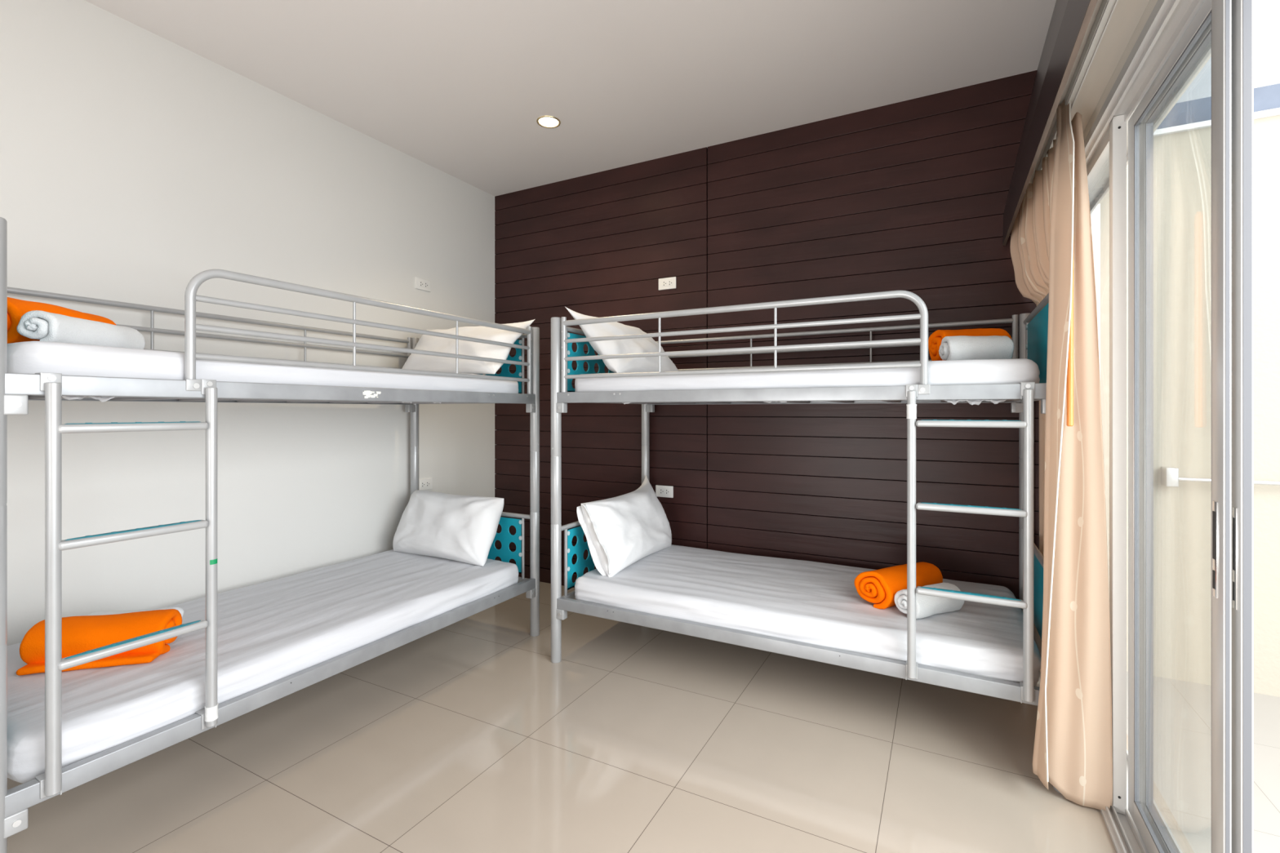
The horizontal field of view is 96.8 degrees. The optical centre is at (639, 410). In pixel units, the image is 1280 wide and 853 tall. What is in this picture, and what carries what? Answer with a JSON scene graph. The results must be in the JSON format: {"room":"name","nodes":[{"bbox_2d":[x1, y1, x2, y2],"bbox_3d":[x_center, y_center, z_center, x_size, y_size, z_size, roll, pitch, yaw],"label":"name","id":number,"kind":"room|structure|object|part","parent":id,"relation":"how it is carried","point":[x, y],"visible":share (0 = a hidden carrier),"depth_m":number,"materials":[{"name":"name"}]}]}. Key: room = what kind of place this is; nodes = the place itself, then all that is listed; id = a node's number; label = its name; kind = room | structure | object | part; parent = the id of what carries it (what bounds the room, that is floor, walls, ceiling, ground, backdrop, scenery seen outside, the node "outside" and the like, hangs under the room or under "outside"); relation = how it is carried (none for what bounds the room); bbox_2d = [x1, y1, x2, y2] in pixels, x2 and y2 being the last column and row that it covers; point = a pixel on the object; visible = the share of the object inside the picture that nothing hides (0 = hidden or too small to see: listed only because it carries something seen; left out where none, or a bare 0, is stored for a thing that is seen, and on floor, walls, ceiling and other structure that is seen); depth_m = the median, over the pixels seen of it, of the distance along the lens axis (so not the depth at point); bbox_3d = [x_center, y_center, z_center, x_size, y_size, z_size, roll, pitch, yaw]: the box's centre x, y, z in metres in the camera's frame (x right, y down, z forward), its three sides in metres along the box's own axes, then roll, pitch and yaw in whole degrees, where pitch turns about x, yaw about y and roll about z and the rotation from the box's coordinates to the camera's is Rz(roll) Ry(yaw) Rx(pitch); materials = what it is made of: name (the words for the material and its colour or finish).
{"room":"dormitory","nodes":[
{"label":"dormitory","id":0,"kind":"room"},
{"bbox_2d":[0,0,497,645],"bbox_3d":[-2.520,-0.191,1.692,0.200,2.782,6.210,0,0,28],"label":"wall","id":1,"kind":"structure","parent":0,"point":[135,164],"depth_m":2.55,"materials":[{"name":"white paint"}]},
{"bbox_2d":[414,276,431,292],"bbox_3d":[-1.377,-0.801,3.609,0.011,0.072,0.120,0,0,28],"label":"wall outlet","id":2,"kind":"object","parent":1,"relation":"attached to","point":[420,283],"visible":1,"depth_m":3.60,"materials":[{"name":"white plastic"}]},
{"bbox_2d":[418,477,432,490],"bbox_3d":[-1.371,0.469,3.620,0.011,0.072,0.120,0,0,28],"label":"wall outlet","id":3,"kind":"object","parent":1,"relation":"attached to","point":[426,483],"visible":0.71,"depth_m":3.62,"materials":[{"name":"white plastic"}]},
{"bbox_2d":[84,0,1056,195],"bbox_3d":[-0.968,-1.642,0.863,3.720,0.120,6.210,0,0,28],"label":"ceiling","id":4,"kind":"structure","parent":0,"point":[460,88],"depth_m":2.59,"materials":[{"name":"white paint"}]},
{"bbox_2d":[536,115,560,128],"bbox_3d":[-0.500,-1.580,3.112,0.132,0.006,0.132,0,0,28],"label":"recessed light","id":5,"kind":"object","parent":4,"relation":"in","point":[548,122],"visible":1,"depth_m":3.11,"materials":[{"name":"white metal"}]},
{"bbox_2d":[7,582,1279,852],"bbox_3d":[1.853,1.250,-0.649,10.120,0.100,6.600,0,0,28],"label":"floor","id":6,"kind":"structure","parent":0,"point":[465,735],"depth_m":1.93,"materials":[{"name":"tile"}]},
{"bbox_2d":[0,217,539,852],"bbox_3d":[-1.423,0.377,2.386,1.006,1.644,2.020,0,0,28],"label":"bunk bed","id":7,"kind":"object","parent":6,"relation":"on","point":[16,389],"visible":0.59,"depth_m":1.66,"materials":[{"name":"silver metal"}]},
{"bbox_3d":[-1.490,0.377,1.306,0.050,1.644,0.050,0,0,28],"label":"post","id":8,"kind":"part","parent":7,"relation":"part of","materials":[{"name":"silver metal"}]},
{"bbox_3d":[-1.301,-0.074,1.649,0.032,0.034,0.038,0,0,28],"label":"foot plate","id":9,"kind":"part","parent":7,"relation":"part of","materials":[{"name":"silver metal"}]},
{"bbox_3d":[-1.843,-0.257,2.611,0.025,0.373,1.915,0,0,28],"label":"guard rail","id":10,"kind":"part","parent":7,"relation":"part of","materials":[{"name":"silver metal"}]},
{"bbox_3d":[-1.837,-0.062,2.608,0.048,0.051,1.938,0,0,28],"label":"rail","id":11,"kind":"part","parent":7,"relation":"part of","materials":[{"name":"silver metal"}]},
{"bbox_2d":[7,549,518,783],"bbox_3d":[-1.439,0.858,2.390,0.911,0.133,1.886,0,0,28],"label":"mattress","id":12,"kind":"object","parent":7,"relation":"on","point":[272,631],"visible":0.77,"depth_m":1.97,"materials":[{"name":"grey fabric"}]},
{"bbox_2d":[16,608,182,675],"bbox_3d":[-1.731,0.731,1.829,0.385,0.133,0.182,0,0,-15],"label":"rolled blanket","id":13,"kind":"object","parent":12,"relation":"on","point":[80,634],"visible":0.75,"depth_m":1.79,"materials":[{"name":"orange fabric"}]},
{"bbox_2d":[88,607,183,617],"bbox_3d":[-1.783,0.748,1.991,0.288,0.098,0.112,0,0,-10],"label":"rolled towel","id":14,"kind":"object","parent":12,"relation":"on","point":[180,610],"visible":0.06,"depth_m":1.99,"materials":[{"name":"white fabric"}]},
{"bbox_2d":[392,489,503,566],"bbox_3d":[-1.069,0.632,3.141,0.687,0.343,0.273,0,0,28],"label":"pillow","id":15,"kind":"object","parent":12,"relation":"on","point":[455,527],"visible":1,"depth_m":3.02,"materials":[{"name":"white fabric"}]},
{"bbox_2d":[7,341,518,403],"bbox_3d":[-1.438,-0.103,2.387,0.903,0.160,1.886,0,0,28],"label":"mattress","id":16,"kind":"object","parent":7,"relation":"on","point":[26,357],"visible":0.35,"depth_m":1.65,"materials":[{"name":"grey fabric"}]},
{"bbox_2d":[7,297,115,343],"bbox_3d":[-1.789,-0.249,1.710,0.162,0.143,0.353,0,0,-4],"label":"rolled blanket","id":17,"kind":"object","parent":16,"relation":"on","point":[16,308],"visible":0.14,"depth_m":1.60,"materials":[{"name":"orange fabric"}]},
{"bbox_2d":[16,310,145,349],"bbox_3d":[-1.622,-0.224,1.667,0.097,0.091,0.340,0,0,-6],"label":"rolled towel","id":18,"kind":"object","parent":16,"relation":"on","point":[43,326],"visible":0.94,"depth_m":1.59,"materials":[{"name":"white fabric"}]},
{"bbox_2d":[401,319,534,373],"bbox_3d":[-0.979,-0.330,3.106,0.788,0.324,0.299,0,0,28],"label":"pillow","id":19,"kind":"object","parent":16,"relation":"on","point":[428,343],"visible":0.68,"depth_m":2.98,"materials":[{"name":"white fabric"}]},
{"bbox_3d":[-1.032,-0.062,2.178,0.048,0.051,1.938,0,0,28],"label":"rail","id":20,"kind":"part","parent":7,"relation":"part of","materials":[{"name":"silver metal"}]},
{"bbox_3d":[-1.032,0.916,2.178,0.048,0.051,1.938,0,0,28],"label":"rail","id":21,"kind":"part","parent":7,"relation":"part of","materials":[{"name":"silver metal"}]},
{"bbox_3d":[-0.945,-0.258,2.328,0.026,0.375,1.558,0,0,28],"label":"guard rail","id":22,"kind":"part","parent":7,"relation":"part of","materials":[{"name":"silver metal"}]},
{"bbox_3d":[-1.379,0.377,3.479,0.050,1.644,0.050,0,0,28],"label":"post","id":23,"kind":"part","parent":7,"relation":"part of","materials":[{"name":"silver metal"}]},
{"bbox_3d":[-0.971,-0.056,3.262,0.881,0.030,0.024,0,0,28],"label":"rail","id":24,"kind":"part","parent":7,"relation":"part of","materials":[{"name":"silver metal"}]},
{"bbox_3d":[-0.971,-0.239,3.262,0.889,0.354,0.023,0,0,28],"label":"frame","id":25,"kind":"part","parent":7,"relation":"part of","materials":[{"name":"silver metal"}]},
{"bbox_3d":[-0.971,-0.239,3.262,0.740,0.294,0.008,0,0,28],"label":"panel","id":26,"kind":"part","parent":7,"relation":"part of","materials":[{"name":"teal plastic"}]},
{"bbox_3d":[-0.971,0.737,3.262,0.740,0.294,0.008,0,0,28],"label":"panel","id":27,"kind":"part","parent":7,"relation":"part of","materials":[{"name":"teal plastic"}]},
{"bbox_3d":[-0.971,0.738,3.262,0.889,0.354,0.023,0,0,28],"label":"frame","id":28,"kind":"part","parent":7,"relation":"part of","materials":[{"name":"silver metal"}]},
{"bbox_3d":[-0.971,0.923,3.262,0.881,0.030,0.024,0,0,28],"label":"rail","id":29,"kind":"part","parent":7,"relation":"part of","materials":[{"name":"silver metal"}]},
{"bbox_3d":[-0.563,0.377,3.044,0.050,1.644,0.050,0,0,28],"label":"post","id":30,"kind":"part","parent":7,"relation":"part of","materials":[{"name":"silver metal"}]},
{"bbox_2d":[551,289,1060,793],"bbox_3d":[0.678,0.377,2.657,2.020,1.644,1.006,0,0,28],"label":"bunk bed","id":31,"kind":"object","parent":6,"relation":"on","point":[1029,331],"visible":0.56,"depth_m":2.22,"materials":[{"name":"silver metal"}]},
{"bbox_3d":[-0.402,0.377,2.724,0.050,1.644,0.050,0,0,28],"label":"post","id":32,"kind":"part","parent":31,"relation":"part of","materials":[{"name":"silver metal"}]},
{"bbox_3d":[-0.184,0.923,3.132,0.024,0.030,0.881,0,0,28],"label":"rail","id":33,"kind":"part","parent":31,"relation":"part of","materials":[{"name":"silver metal"}]},
{"bbox_3d":[-0.184,0.738,3.132,0.023,0.354,0.889,0,0,28],"label":"frame","id":34,"kind":"part","parent":31,"relation":"part of","materials":[{"name":"silver metal"}]},
{"bbox_3d":[-0.184,-0.239,3.132,0.023,0.354,0.889,0,0,28],"label":"frame","id":35,"kind":"part","parent":31,"relation":"part of","materials":[{"name":"teal metal"}]},
{"bbox_3d":[-0.184,0.737,3.132,0.008,0.294,0.740,0,0,28],"label":"panel","id":36,"kind":"part","parent":31,"relation":"part of","materials":[{"name":"teal plastic"}]},
{"bbox_3d":[-0.184,-0.239,3.132,0.008,0.294,0.740,0,0,28],"label":"panel","id":37,"kind":"part","parent":31,"relation":"part of","materials":[{"name":"teal plastic"}]},
{"bbox_3d":[-0.184,-0.056,3.132,0.024,0.030,0.881,0,0,28],"label":"rail","id":38,"kind":"part","parent":31,"relation":"part of","materials":[{"name":"silver metal"}]},
{"bbox_3d":[0.034,0.377,3.541,0.050,1.644,0.050,0,0,28],"label":"post","id":39,"kind":"part","parent":31,"relation":"part of","materials":[{"name":"silver metal"}]},
{"bbox_3d":[0.314,-0.258,2.342,1.558,0.375,0.026,0,0,28],"label":"guard rail","id":40,"kind":"part","parent":31,"relation":"part of","materials":[{"name":"silver metal"}]},
{"bbox_3d":[0.470,0.916,2.266,1.938,0.051,0.048,0,0,28],"label":"rail","id":41,"kind":"part","parent":31,"relation":"part of","materials":[{"name":"silver metal"}]},
{"bbox_3d":[0.470,-0.062,2.266,1.938,0.051,0.048,0,0,28],"label":"rail","id":42,"kind":"part","parent":31,"relation":"part of","materials":[{"name":"silver metal"}]},
{"bbox_2d":[574,358,1039,404],"bbox_3d":[0.690,-0.101,2.667,1.880,0.165,0.898,0,0,28],"label":"mattress","id":43,"kind":"object","parent":31,"relation":"on","point":[977,371],"visible":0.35,"depth_m":2.12,"materials":[{"name":"white fabric"}]},
{"bbox_2d":[565,306,678,373],"bbox_3d":[-0.055,-0.338,3.024,0.303,0.340,0.766,0,0,28],"label":"pillow","id":44,"kind":"object","parent":43,"relation":"on","point":[637,345],"visible":0.59,"depth_m":2.82,"materials":[{"name":"white fabric"}]},
{"bbox_2d":[928,328,1012,360],"bbox_3d":[1.329,-0.256,2.308,0.275,0.157,0.162,0,0,6],"label":"rolled blanket","id":45,"kind":"object","parent":43,"relation":"on","point":[935,340],"visible":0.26,"depth_m":2.27,"materials":[{"name":"orange fabric"}]},
{"bbox_2d":[938,335,1013,359],"bbox_3d":[1.263,-0.232,2.151,0.245,0.107,0.107,0,0,8],"label":"rolled towel","id":46,"kind":"object","parent":43,"relation":"on","point":[957,347],"visible":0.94,"depth_m":2.11,"materials":[{"name":"white fabric"}]},
{"bbox_2d":[574,544,1040,686],"bbox_3d":[0.690,0.858,2.666,1.886,0.132,0.904,0,0,28],"label":"mattress","id":47,"kind":"object","parent":31,"relation":"on","point":[806,602],"visible":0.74,"depth_m":2.35,"materials":[{"name":"white fabric"}]},
{"bbox_2d":[576,475,671,577],"bbox_3d":[-0.042,0.601,3.092,0.275,0.418,0.800,0,0,28],"label":"pillow","id":48,"kind":"object","parent":47,"relation":"on","point":[620,531],"visible":1,"depth_m":2.87,"materials":[{"name":"white fabric"}]},
{"bbox_2d":[854,561,942,608],"bbox_3d":[1.116,0.726,2.425,0.461,0.142,0.168,0,0,-33],"label":"rolled blanket","id":49,"kind":"object","parent":47,"relation":"on","point":[879,587],"visible":0.81,"depth_m":2.32,"materials":[{"name":"orange fabric"}]},
{"bbox_2d":[893,582,964,618],"bbox_3d":[1.139,0.745,2.241,0.277,0.104,0.122,0,0,-23],"label":"rolled towel","id":50,"kind":"object","parent":47,"relation":"on","point":[926,606],"visible":0.54,"depth_m":2.19,"materials":[{"name":"white fabric"}]},
{"bbox_3d":[0.900,-0.062,3.071,1.938,0.051,0.048,0,0,28],"label":"rail","id":51,"kind":"part","parent":31,"relation":"part of","materials":[{"name":"silver metal"}]},
{"bbox_3d":[0.902,-0.257,3.077,1.915,0.373,0.025,0,0,28],"label":"guard rail","id":52,"kind":"part","parent":31,"relation":"part of","materials":[{"name":"silver metal"}]},
{"bbox_3d":[0.987,-0.074,1.976,0.038,0.034,0.032,0,0,28],"label":"foot plate","id":53,"kind":"part","parent":31,"relation":"part of","materials":[{"name":"silver metal"}]},
{"bbox_3d":[1.771,0.377,2.613,0.050,1.644,0.050,0,0,28],"label":"post","id":54,"kind":"part","parent":31,"relation":"part of","materials":[{"name":"silver metal"}]},
{"bbox_3d":[1.554,-0.239,2.205,0.023,0.354,0.889,0,0,28],"label":"frame","id":55,"kind":"part","parent":31,"relation":"part of","materials":[{"name":"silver metal"}]},
{"bbox_3d":[1.554,0.923,2.205,0.024,0.030,0.881,0,0,28],"label":"rail","id":56,"kind":"part","parent":31,"relation":"part of","materials":[{"name":"silver metal"}]},
{"bbox_3d":[1.554,0.738,2.205,0.023,0.354,0.889,0,0,28],"label":"frame","id":57,"kind":"part","parent":31,"relation":"part of","materials":[{"name":"silver metal"}]},
{"bbox_3d":[1.554,0.734,2.205,0.006,0.287,0.740,0,0,28],"label":"panel","id":58,"kind":"part","parent":31,"relation":"part of","materials":[{"name":"teal plastic"}]},
{"bbox_3d":[1.554,-0.242,2.205,0.006,0.287,0.740,0,0,28],"label":"panel","id":59,"kind":"part","parent":31,"relation":"part of","materials":[{"name":"teal plastic"}]},
{"bbox_2d":[494,70,1039,599],"bbox_3d":[0.532,-0.191,3.461,3.522,2.782,0.214,0,0,28],"label":"wall","id":60,"kind":"structure","parent":0,"point":[910,195],"depth_m":3.16,"materials":[{"name":"black wood"}]},
{"bbox_2d":[510,562,577,587],"bbox_3d":[0.414,1.153,3.408,3.360,0.093,0.026,0,0,28],"label":"baseboard","id":61,"kind":"structure","parent":60,"relation":"attached to","point":[544,573],"depth_m":3.97,"materials":[{"name":"brown wood"}]},
{"bbox_2d":[655,484,673,497],"bbox_3d":[0.151,0.502,3.536,0.120,0.072,0.011,0,0,28],"label":"wall outlet","id":62,"kind":"object","parent":60,"relation":"attached to","point":[660,491],"visible":0.94,"depth_m":3.53,"materials":[{"name":"white plastic"}]},
{"bbox_2d":[658,276,675,290],"bbox_3d":[0.169,-0.789,3.526,0.120,0.072,0.011,0,0,28],"label":"wall outlet","id":63,"kind":"object","parent":60,"relation":"attached to","point":[665,283],"visible":1,"depth_m":3.52,"materials":[{"name":"white plastic"}]},
{"bbox_2d":[1083,0,1211,378],"bbox_3d":[0.604,-0.191,0.027,0.160,2.782,5.816,0,0,28],"label":"wall","id":64,"kind":"structure","parent":0,"point":[1095,214],"depth_m":1.85,"materials":[{"name":"beige paint"}]},
{"bbox_2d":[1002,0,1097,245],"bbox_3d":[0.424,-1.183,0.110,0.148,0.799,5.794,0,0,28],"label":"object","id":65,"kind":"structure","parent":64,"relation":"attached to","point":[1070,19],"depth_m":1.62,"materials":[{"name":"brown wood"}]},
{"bbox_2d":[1031,0,1118,183],"bbox_3d":[0.464,-0.954,0.126,0.024,0.072,5.660,0,0,28],"label":"track","id":66,"kind":"object","parent":64,"relation":"attached to","point":[1107,8],"visible":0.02,"depth_m":1.54,"materials":[{"name":"white plastic"}]},
{"bbox_2d":[1009,98,1112,810],"bbox_3d":[1.536,0.103,2.149,0.193,2.177,1.067,0,0,28],"label":"curtain","id":67,"kind":"object","parent":66,"relation":"hanging from","point":[1073,749],"visible":0.92,"depth_m":1.73,"materials":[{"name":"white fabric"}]},
{"bbox_2d":[1066,247,1073,426],"bbox_3d":[1.298,-0.253,1.716,0.017,0.600,0.017,0,0,28],"label":"wand","id":68,"kind":"object","parent":67,"relation":"hanging from","point":[1069,380],"visible":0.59,"depth_m":1.71,"materials":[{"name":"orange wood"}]},
{"bbox_2d":[1025,0,1149,193],"bbox_3d":[0.461,-1.004,0.091,0.152,0.023,5.794,0,0,28],"label":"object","id":69,"kind":"structure","parent":64,"relation":"attached to","point":[1126,15],"depth_m":1.60,"materials":[{"name":"beige paint"}]},
{"bbox_2d":[1084,0,1253,852],"bbox_3d":[0.988,0.150,0.816,0.146,2.100,3.870,0,0,28],"label":"door","id":70,"kind":"structure","parent":64,"relation":"in","point":[1177,37],"depth_m":1.32,"materials":[{"name":"metal"}]},
{"bbox_3d":[1.645,0.158,2.109,0.018,2.060,0.890,0,0,28],"label":"fixed sash","id":71,"kind":"part","parent":70,"relation":"part of","materials":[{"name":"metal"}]},
{"bbox_3d":[1.284,0.160,1.379,0.012,2.018,0.643,0,0,28],"label":"sliding panel","id":72,"kind":"part","parent":70,"relation":"part of","materials":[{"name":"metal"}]},
{"bbox_3d":[1.305,0.160,1.363,0.018,2.018,0.641,0,0,28],"label":"sliding panel","id":73,"kind":"part","parent":70,"relation":"part of","materials":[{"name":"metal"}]},
{"label":"outside","id":74,"kind":"structure","parent":0,"visible":0},
{"bbox_2d":[1100,115,1279,697],"bbox_3d":[4.895,0.020,1.365,6.650,2.560,0.180,0,0,28],"label":"wall","id":75,"kind":"structure","parent":74,"point":[1182,161],"depth_m":2.56,"materials":[{"name":"beige"}]},
{"bbox_2d":[1153,107,1279,137],"bbox_3d":[4.895,-1.272,1.365,6.650,0.025,0.220,0,0,28],"label":"trim","id":76,"kind":"structure","parent":75,"relation":"on","point":[1273,112],"depth_m":2.53,"materials":[{"name":"white"}]},
{"bbox_2d":[1155,83,1279,129],"bbox_3d":[4.897,-1.343,1.370,6.650,0.115,0.170,0,0,28],"label":"trim","id":77,"kind":"structure","parent":75,"relation":"attached to","point":[1267,97],"depth_m":2.54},
{"bbox_2d":[1161,466,1279,487],"bbox_3d":[3.924,0.297,1.745,3.522,0.085,0.065,0,0,28],"label":"rail","id":78,"kind":"object","parent":75,"relation":"attached to","point":[1170,475],"visible":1,"depth_m":2.53,"materials":[{"name":"silver metal"}]}
]}

